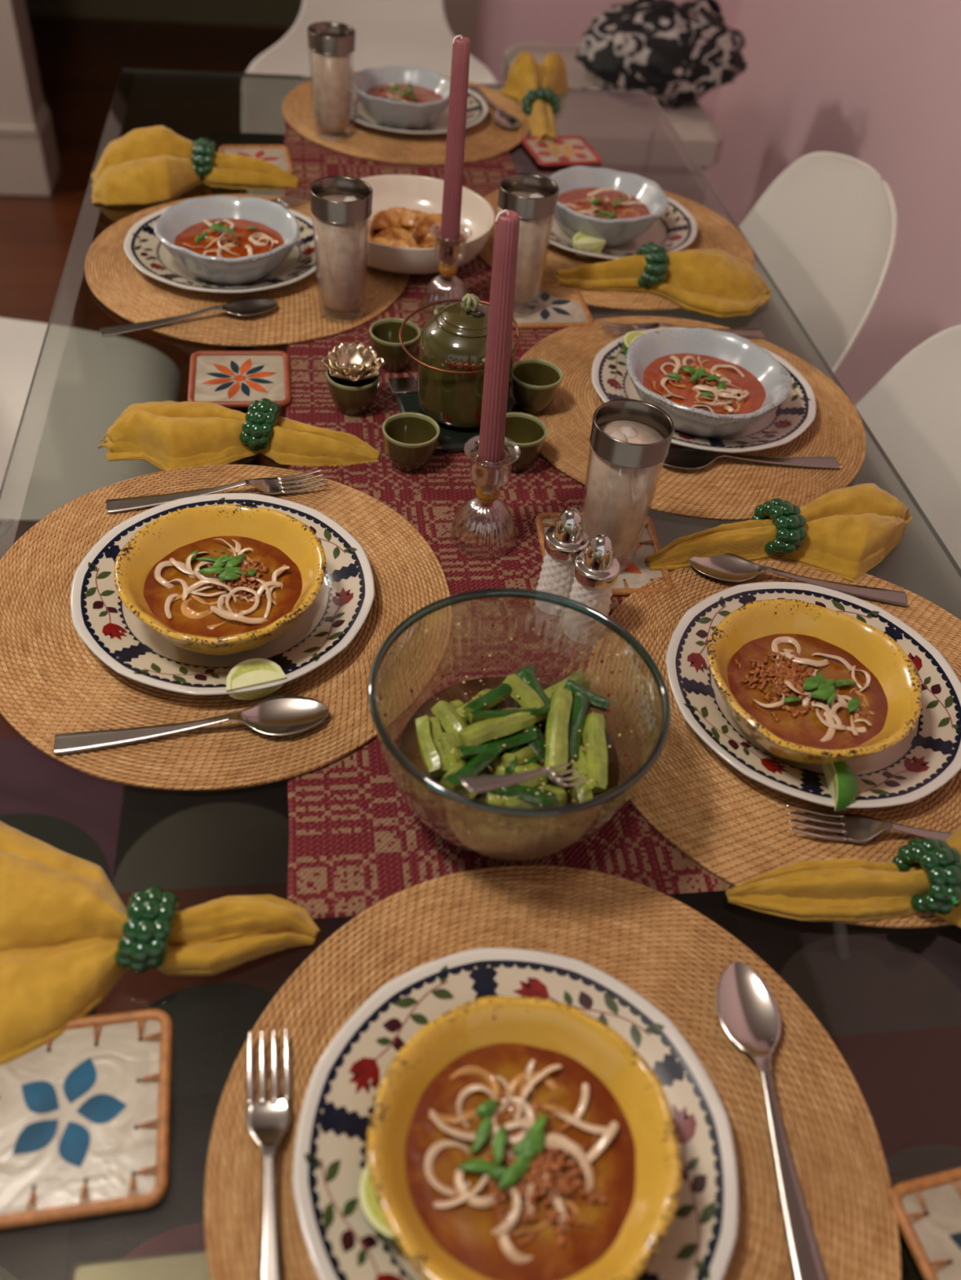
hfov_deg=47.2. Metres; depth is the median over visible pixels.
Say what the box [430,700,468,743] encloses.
spear
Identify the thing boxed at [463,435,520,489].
cup
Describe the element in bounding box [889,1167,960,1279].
coaster
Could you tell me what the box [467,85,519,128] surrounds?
spoon
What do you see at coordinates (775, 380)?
soup bowl
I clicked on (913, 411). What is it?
dining chair
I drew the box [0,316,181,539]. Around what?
dining chair
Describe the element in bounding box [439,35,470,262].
taper candle
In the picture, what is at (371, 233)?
dumpling
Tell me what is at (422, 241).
dumpling
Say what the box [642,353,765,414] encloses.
soup
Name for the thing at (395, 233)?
dumpling
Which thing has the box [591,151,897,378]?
dining chair
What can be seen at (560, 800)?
spear
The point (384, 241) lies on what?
dumpling
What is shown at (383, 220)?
dumpling
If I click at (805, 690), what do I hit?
soup
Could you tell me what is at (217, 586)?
soup
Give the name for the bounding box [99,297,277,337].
spoon
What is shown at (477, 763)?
spear
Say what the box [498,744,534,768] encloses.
spear
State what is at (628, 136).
chair
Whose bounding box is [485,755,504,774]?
spear
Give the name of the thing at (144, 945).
napkin ring
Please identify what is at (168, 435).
cloth napkin
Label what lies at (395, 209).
dumpling
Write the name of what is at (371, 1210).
wedge
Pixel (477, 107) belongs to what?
dinner plate
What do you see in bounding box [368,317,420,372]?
tea cup
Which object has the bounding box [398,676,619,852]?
dressing
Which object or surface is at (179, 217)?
soup bowl
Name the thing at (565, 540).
shaker
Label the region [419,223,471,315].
candlestick
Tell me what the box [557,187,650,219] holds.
soup
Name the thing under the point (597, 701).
spear
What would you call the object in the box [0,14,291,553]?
floor
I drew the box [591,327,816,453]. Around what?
dinner plate
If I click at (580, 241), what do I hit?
wedge
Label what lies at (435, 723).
spear
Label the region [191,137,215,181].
napkin ring
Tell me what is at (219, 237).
soup
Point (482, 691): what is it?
spear
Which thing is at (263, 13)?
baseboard
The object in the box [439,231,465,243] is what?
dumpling
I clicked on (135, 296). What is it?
placemat
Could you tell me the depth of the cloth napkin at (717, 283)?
1.33 m
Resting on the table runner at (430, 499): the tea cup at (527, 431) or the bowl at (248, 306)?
the tea cup at (527, 431)
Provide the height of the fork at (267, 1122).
0.012 m
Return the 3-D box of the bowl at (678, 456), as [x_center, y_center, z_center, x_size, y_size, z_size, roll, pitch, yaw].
[0.205,-0.180,1.088,0.073,0.011,0.038,-1,45,-8]
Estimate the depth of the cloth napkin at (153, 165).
1.43 m
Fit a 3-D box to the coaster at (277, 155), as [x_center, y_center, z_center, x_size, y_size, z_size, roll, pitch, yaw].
[-0.311,-0.664,1.525,0.097,0.007,0.097,-6,46,-13]
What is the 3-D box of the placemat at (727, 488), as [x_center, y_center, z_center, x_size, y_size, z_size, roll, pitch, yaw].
[0.218,-0.248,1.169,0.380,0.004,0.380,14,45,8]
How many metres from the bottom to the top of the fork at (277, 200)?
0.012 m
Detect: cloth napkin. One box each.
[0,821,319,1065]
[90,125,299,205]
[97,400,380,471]
[498,51,569,142]
[553,248,772,318]
[644,483,911,582]
[725,826,960,928]
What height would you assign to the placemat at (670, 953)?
0.004 m
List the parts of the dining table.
leg, mounting plate, glass, mounting plate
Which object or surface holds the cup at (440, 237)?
on the candlestick at (447, 270)
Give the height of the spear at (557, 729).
0.014 m
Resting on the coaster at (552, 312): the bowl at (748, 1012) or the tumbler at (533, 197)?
the tumbler at (533, 197)
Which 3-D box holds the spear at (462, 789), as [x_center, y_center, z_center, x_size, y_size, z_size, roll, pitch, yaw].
[-0.015,0.100,0.736,0.026,0.016,0.014,36,52,26]
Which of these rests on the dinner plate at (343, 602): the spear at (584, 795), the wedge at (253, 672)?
the wedge at (253, 672)
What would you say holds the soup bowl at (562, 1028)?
on the dinner plate at (331, 1159)
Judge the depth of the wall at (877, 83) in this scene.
2.27 m
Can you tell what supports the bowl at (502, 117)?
on the spoon at (500, 117)
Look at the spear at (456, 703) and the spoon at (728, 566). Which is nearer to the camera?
the spear at (456, 703)
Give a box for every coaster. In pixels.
[0,1008,172,1228]
[186,351,291,408]
[218,145,293,174]
[512,283,594,328]
[521,135,602,167]
[534,512,672,595]
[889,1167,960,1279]
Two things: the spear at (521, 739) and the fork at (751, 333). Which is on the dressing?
the spear at (521, 739)
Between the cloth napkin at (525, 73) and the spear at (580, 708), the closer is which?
the spear at (580, 708)
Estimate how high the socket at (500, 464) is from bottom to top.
0.026 m
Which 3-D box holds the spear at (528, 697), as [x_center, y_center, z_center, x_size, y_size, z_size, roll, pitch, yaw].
[0.032,0.041,0.782,0.016,0.014,0.041,-27,54,-29]
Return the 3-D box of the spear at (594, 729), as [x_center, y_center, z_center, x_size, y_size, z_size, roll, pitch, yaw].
[0.079,0.077,0.755,0.016,0.014,0.063,4,45,-2]
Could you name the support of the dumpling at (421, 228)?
in the serving bowl at (416, 193)
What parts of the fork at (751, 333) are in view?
handle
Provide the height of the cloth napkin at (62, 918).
0.035 m
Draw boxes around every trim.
[0,0,60,196]
[442,0,479,58]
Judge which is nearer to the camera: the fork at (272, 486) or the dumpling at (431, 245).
the fork at (272, 486)
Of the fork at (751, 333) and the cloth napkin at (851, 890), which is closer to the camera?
the cloth napkin at (851, 890)
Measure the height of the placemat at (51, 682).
0.004 m
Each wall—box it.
[475,0,740,121]
[702,0,960,405]
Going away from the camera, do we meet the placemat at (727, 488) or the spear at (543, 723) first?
the spear at (543, 723)
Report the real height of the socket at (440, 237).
0.026 m
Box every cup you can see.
[325,368,380,416]
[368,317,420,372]
[382,412,439,473]
[428,223,471,264]
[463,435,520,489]
[502,412,546,471]
[510,358,562,414]
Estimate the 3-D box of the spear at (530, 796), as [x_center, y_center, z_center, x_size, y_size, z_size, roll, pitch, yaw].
[0.023,0.100,0.733,0.054,0.015,0.017,12,45,5]
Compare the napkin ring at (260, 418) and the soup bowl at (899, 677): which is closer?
the soup bowl at (899, 677)
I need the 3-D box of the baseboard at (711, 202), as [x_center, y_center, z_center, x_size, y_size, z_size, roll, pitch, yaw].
[0.999,0.668,1.329,0.015,0.120,5.650,-2,45,-8]
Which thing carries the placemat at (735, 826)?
on the dining table
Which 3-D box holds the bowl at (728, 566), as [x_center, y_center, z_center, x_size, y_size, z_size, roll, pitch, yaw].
[0.220,-0.063,0.973,0.073,0.011,0.038,9,45,2]
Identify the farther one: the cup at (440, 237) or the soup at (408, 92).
the soup at (408, 92)
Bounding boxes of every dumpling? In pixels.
[368,209,406,230]
[368,226,381,239]
[368,237,394,246]
[374,226,417,245]
[386,206,409,212]
[391,238,421,248]
[396,209,429,228]
[404,227,439,248]
[411,213,441,238]
[422,241,438,248]
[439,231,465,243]
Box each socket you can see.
[438,231,462,258]
[475,448,506,481]
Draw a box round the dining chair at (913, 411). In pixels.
[646,324,960,959]
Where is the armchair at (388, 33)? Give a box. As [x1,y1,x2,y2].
[240,0,501,196]
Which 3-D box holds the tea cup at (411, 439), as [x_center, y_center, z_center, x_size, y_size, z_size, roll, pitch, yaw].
[-0.067,-0.184,1.046,0.054,0.041,0.054,-21,51,-25]
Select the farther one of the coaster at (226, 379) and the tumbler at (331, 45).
the tumbler at (331, 45)
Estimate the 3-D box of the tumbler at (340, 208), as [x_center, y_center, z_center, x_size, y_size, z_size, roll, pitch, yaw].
[-0.151,-0.421,1.198,0.066,0.140,0.066,9,45,3]
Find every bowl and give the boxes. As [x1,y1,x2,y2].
[113,503,326,655]
[153,195,300,284]
[212,297,277,315]
[227,695,328,735]
[351,66,450,129]
[359,174,494,274]
[366,995,681,1279]
[368,587,671,860]
[493,106,519,128]
[548,165,667,247]
[626,328,791,437]
[661,445,725,469]
[688,552,772,582]
[706,599,921,764]
[716,961,781,1072]
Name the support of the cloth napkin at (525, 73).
on the dining table
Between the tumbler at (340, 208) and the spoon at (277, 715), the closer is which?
the spoon at (277, 715)
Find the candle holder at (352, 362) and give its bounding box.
[320,342,385,381]
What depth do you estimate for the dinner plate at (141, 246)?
1.28 m
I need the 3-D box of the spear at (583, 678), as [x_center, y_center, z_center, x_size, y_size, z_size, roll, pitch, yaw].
[0.059,0.038,0.799,0.055,0.015,0.018,-33,57,-33]
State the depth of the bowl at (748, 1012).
0.68 m
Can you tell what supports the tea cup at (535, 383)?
on the placemat at (727, 488)
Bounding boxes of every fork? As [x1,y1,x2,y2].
[106,469,327,513]
[245,1026,291,1279]
[268,188,310,206]
[458,762,588,793]
[599,320,764,337]
[786,804,952,843]
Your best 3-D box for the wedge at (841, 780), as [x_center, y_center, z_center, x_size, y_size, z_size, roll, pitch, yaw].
[0.261,0.099,0.788,0.022,0.023,0.045,3,45,-4]
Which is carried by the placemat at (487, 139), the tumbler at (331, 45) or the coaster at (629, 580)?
the tumbler at (331, 45)
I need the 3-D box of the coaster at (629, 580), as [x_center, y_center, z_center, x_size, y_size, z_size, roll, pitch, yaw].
[0.109,-0.078,0.986,0.111,0.007,0.111,-1,45,-7]
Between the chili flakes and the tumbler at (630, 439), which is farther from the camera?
the tumbler at (630, 439)
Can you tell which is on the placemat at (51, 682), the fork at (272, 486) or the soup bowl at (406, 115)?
the fork at (272, 486)
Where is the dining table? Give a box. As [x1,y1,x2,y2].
[0,67,960,1279]
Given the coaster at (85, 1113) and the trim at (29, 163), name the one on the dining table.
the coaster at (85, 1113)
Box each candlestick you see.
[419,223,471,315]
[448,435,520,555]
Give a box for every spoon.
[53,695,328,755]
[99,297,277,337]
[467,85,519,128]
[661,445,840,469]
[688,552,907,606]
[716,961,827,1279]
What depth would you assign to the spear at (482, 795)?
0.73 m
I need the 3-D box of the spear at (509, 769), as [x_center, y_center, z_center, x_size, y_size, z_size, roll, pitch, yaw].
[0.021,0.079,0.759,0.012,0.019,0.044,3,45,-4]
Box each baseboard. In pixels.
[25,0,302,27]
[703,186,835,382]
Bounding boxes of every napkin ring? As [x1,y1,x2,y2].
[114,885,178,973]
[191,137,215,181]
[239,398,280,451]
[521,86,560,117]
[635,242,669,290]
[750,497,807,556]
[891,837,960,915]
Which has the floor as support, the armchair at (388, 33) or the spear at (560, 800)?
the armchair at (388, 33)
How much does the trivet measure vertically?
0.011 m
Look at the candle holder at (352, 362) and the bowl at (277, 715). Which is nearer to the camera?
the bowl at (277, 715)
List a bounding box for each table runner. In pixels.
[283,115,586,595]
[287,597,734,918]
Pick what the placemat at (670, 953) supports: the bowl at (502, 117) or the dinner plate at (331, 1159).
the dinner plate at (331, 1159)
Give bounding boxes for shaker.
[534,507,589,616]
[562,533,619,643]
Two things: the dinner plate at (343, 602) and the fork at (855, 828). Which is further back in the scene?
the dinner plate at (343, 602)
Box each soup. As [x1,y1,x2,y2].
[143,536,302,637]
[174,218,284,257]
[365,82,443,103]
[404,1042,635,1279]
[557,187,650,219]
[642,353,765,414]
[727,633,888,749]
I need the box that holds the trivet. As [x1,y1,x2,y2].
[387,377,520,453]
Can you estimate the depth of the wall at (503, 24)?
2.91 m
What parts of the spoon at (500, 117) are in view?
handle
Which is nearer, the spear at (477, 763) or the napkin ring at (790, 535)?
the spear at (477, 763)
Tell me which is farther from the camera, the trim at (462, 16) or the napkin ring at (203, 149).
the trim at (462, 16)
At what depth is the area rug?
1.51 m
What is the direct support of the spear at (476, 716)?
in the mixing bowl at (636, 779)
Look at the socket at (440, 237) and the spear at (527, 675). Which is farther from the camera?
the socket at (440, 237)
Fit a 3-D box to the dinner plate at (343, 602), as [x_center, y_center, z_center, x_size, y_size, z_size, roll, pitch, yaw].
[-0.206,-0.039,0.894,0.239,0.019,0.239,4,45,-2]
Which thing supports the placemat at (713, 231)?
on the dining table
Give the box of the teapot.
[398,293,519,427]
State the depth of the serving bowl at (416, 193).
1.39 m
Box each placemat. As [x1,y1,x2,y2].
[0,464,452,791]
[84,194,409,346]
[204,864,900,1279]
[282,71,529,164]
[477,189,754,311]
[510,315,866,520]
[586,558,960,928]
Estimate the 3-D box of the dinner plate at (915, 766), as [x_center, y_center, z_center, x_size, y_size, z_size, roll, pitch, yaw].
[0.264,0.041,0.869,0.239,0.019,0.239,-13,48,-18]
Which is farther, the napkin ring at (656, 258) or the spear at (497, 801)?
the napkin ring at (656, 258)
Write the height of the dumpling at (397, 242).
0.025 m
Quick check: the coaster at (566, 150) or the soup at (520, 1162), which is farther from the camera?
the coaster at (566, 150)
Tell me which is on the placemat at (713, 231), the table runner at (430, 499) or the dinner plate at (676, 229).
the dinner plate at (676, 229)
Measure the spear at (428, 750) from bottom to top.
0.017 m
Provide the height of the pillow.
0.216 m
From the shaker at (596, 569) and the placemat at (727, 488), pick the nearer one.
the shaker at (596, 569)
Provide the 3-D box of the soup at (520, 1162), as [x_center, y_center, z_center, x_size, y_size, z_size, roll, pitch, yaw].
[0.022,0.265,0.569,0.121,0.016,0.121,14,45,7]
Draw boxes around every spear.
[415,715,441,777]
[429,717,448,778]
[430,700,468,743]
[439,732,466,773]
[439,768,477,807]
[440,742,503,790]
[449,699,463,707]
[455,688,497,724]
[455,731,539,759]
[457,706,537,746]
[461,665,537,717]
[467,704,550,724]
[476,771,508,799]
[478,772,555,805]
[482,757,536,773]
[484,791,506,806]
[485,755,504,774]
[489,707,546,728]
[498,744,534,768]
[501,733,518,773]
[502,673,544,723]
[505,783,566,808]
[512,762,547,787]
[517,669,550,705]
[524,725,545,766]
[543,671,591,698]
[543,686,573,778]
[564,679,611,711]
[567,745,593,804]
[568,691,590,763]
[582,711,608,793]
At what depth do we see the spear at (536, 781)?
0.74 m
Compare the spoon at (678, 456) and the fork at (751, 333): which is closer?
the spoon at (678, 456)
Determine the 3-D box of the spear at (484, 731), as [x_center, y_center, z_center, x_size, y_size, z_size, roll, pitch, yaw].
[0.012,0.060,0.758,0.058,0.015,0.018,-20,51,-25]
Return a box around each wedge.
[226,657,286,699]
[359,1163,396,1240]
[572,232,605,257]
[622,331,645,355]
[822,761,857,811]
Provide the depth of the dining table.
1.16 m
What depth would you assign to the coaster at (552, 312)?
1.29 m
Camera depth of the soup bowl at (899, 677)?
0.84 m
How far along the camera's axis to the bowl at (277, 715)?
0.81 m
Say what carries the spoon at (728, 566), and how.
on the placemat at (735, 826)
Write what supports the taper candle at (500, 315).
in the candlestick at (485, 495)
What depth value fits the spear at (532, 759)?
0.75 m
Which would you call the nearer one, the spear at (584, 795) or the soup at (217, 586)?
the spear at (584, 795)
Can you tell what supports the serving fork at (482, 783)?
in the mixing bowl at (636, 779)
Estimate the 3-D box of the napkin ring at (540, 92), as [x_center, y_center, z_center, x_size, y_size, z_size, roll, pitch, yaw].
[0.095,-0.839,1.723,0.064,0.048,0.040,0,45,-7]
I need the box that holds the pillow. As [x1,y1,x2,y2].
[574,0,747,108]
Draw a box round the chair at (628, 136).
[502,42,724,315]
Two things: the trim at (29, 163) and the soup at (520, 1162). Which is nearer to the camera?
the soup at (520, 1162)
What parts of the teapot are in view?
wire handle, lid, knob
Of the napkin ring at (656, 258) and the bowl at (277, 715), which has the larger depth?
the napkin ring at (656, 258)
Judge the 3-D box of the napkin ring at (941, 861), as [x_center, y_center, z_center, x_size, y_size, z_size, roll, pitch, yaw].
[0.303,0.159,0.741,0.038,0.046,0.054,-6,46,-12]
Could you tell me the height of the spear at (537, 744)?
0.015 m
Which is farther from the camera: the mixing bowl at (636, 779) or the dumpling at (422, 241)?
the dumpling at (422, 241)
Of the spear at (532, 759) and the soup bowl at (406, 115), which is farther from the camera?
the soup bowl at (406, 115)
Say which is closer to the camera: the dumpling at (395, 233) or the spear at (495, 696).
the spear at (495, 696)
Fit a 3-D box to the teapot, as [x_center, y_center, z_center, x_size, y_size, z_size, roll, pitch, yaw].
[-0.021,-0.277,1.068,0.115,0.122,0.109,-23,52,-27]
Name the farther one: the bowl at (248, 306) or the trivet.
the bowl at (248, 306)
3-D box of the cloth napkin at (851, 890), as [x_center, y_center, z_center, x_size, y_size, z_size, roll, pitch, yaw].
[0.324,0.171,0.742,0.294,0.030,0.130,-14,48,-20]
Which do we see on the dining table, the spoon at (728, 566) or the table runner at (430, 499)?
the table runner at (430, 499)
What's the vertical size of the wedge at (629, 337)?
0.025 m
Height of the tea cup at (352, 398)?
0.041 m
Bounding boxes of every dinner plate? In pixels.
[70,493,374,695]
[123,205,317,293]
[292,947,738,1279]
[350,84,488,133]
[547,196,697,259]
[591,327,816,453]
[665,582,960,808]
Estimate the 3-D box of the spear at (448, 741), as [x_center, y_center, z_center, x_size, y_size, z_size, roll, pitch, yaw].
[-0.019,0.079,0.749,0.017,0.014,0.036,-13,48,-18]
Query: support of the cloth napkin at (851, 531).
on the dining table
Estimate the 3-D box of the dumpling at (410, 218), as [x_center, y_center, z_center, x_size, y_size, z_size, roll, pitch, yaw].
[-0.083,-0.516,1.353,0.062,0.024,0.030,8,45,1]
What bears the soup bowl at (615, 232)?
on the dinner plate at (676, 229)
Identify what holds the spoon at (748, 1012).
on the placemat at (670, 953)
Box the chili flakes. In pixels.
[378,619,653,844]
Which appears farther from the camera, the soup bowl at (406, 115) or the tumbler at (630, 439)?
the soup bowl at (406, 115)
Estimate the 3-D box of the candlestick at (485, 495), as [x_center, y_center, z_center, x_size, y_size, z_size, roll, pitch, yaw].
[0.006,-0.126,0.955,0.060,0.096,0.060,1,45,-6]
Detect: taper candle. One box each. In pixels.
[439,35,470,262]
[476,209,519,487]
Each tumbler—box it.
[306,22,355,140]
[309,176,373,322]
[497,173,559,312]
[581,399,674,571]
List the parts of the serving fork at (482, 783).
handle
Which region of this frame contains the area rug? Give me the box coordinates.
[0,553,960,1279]

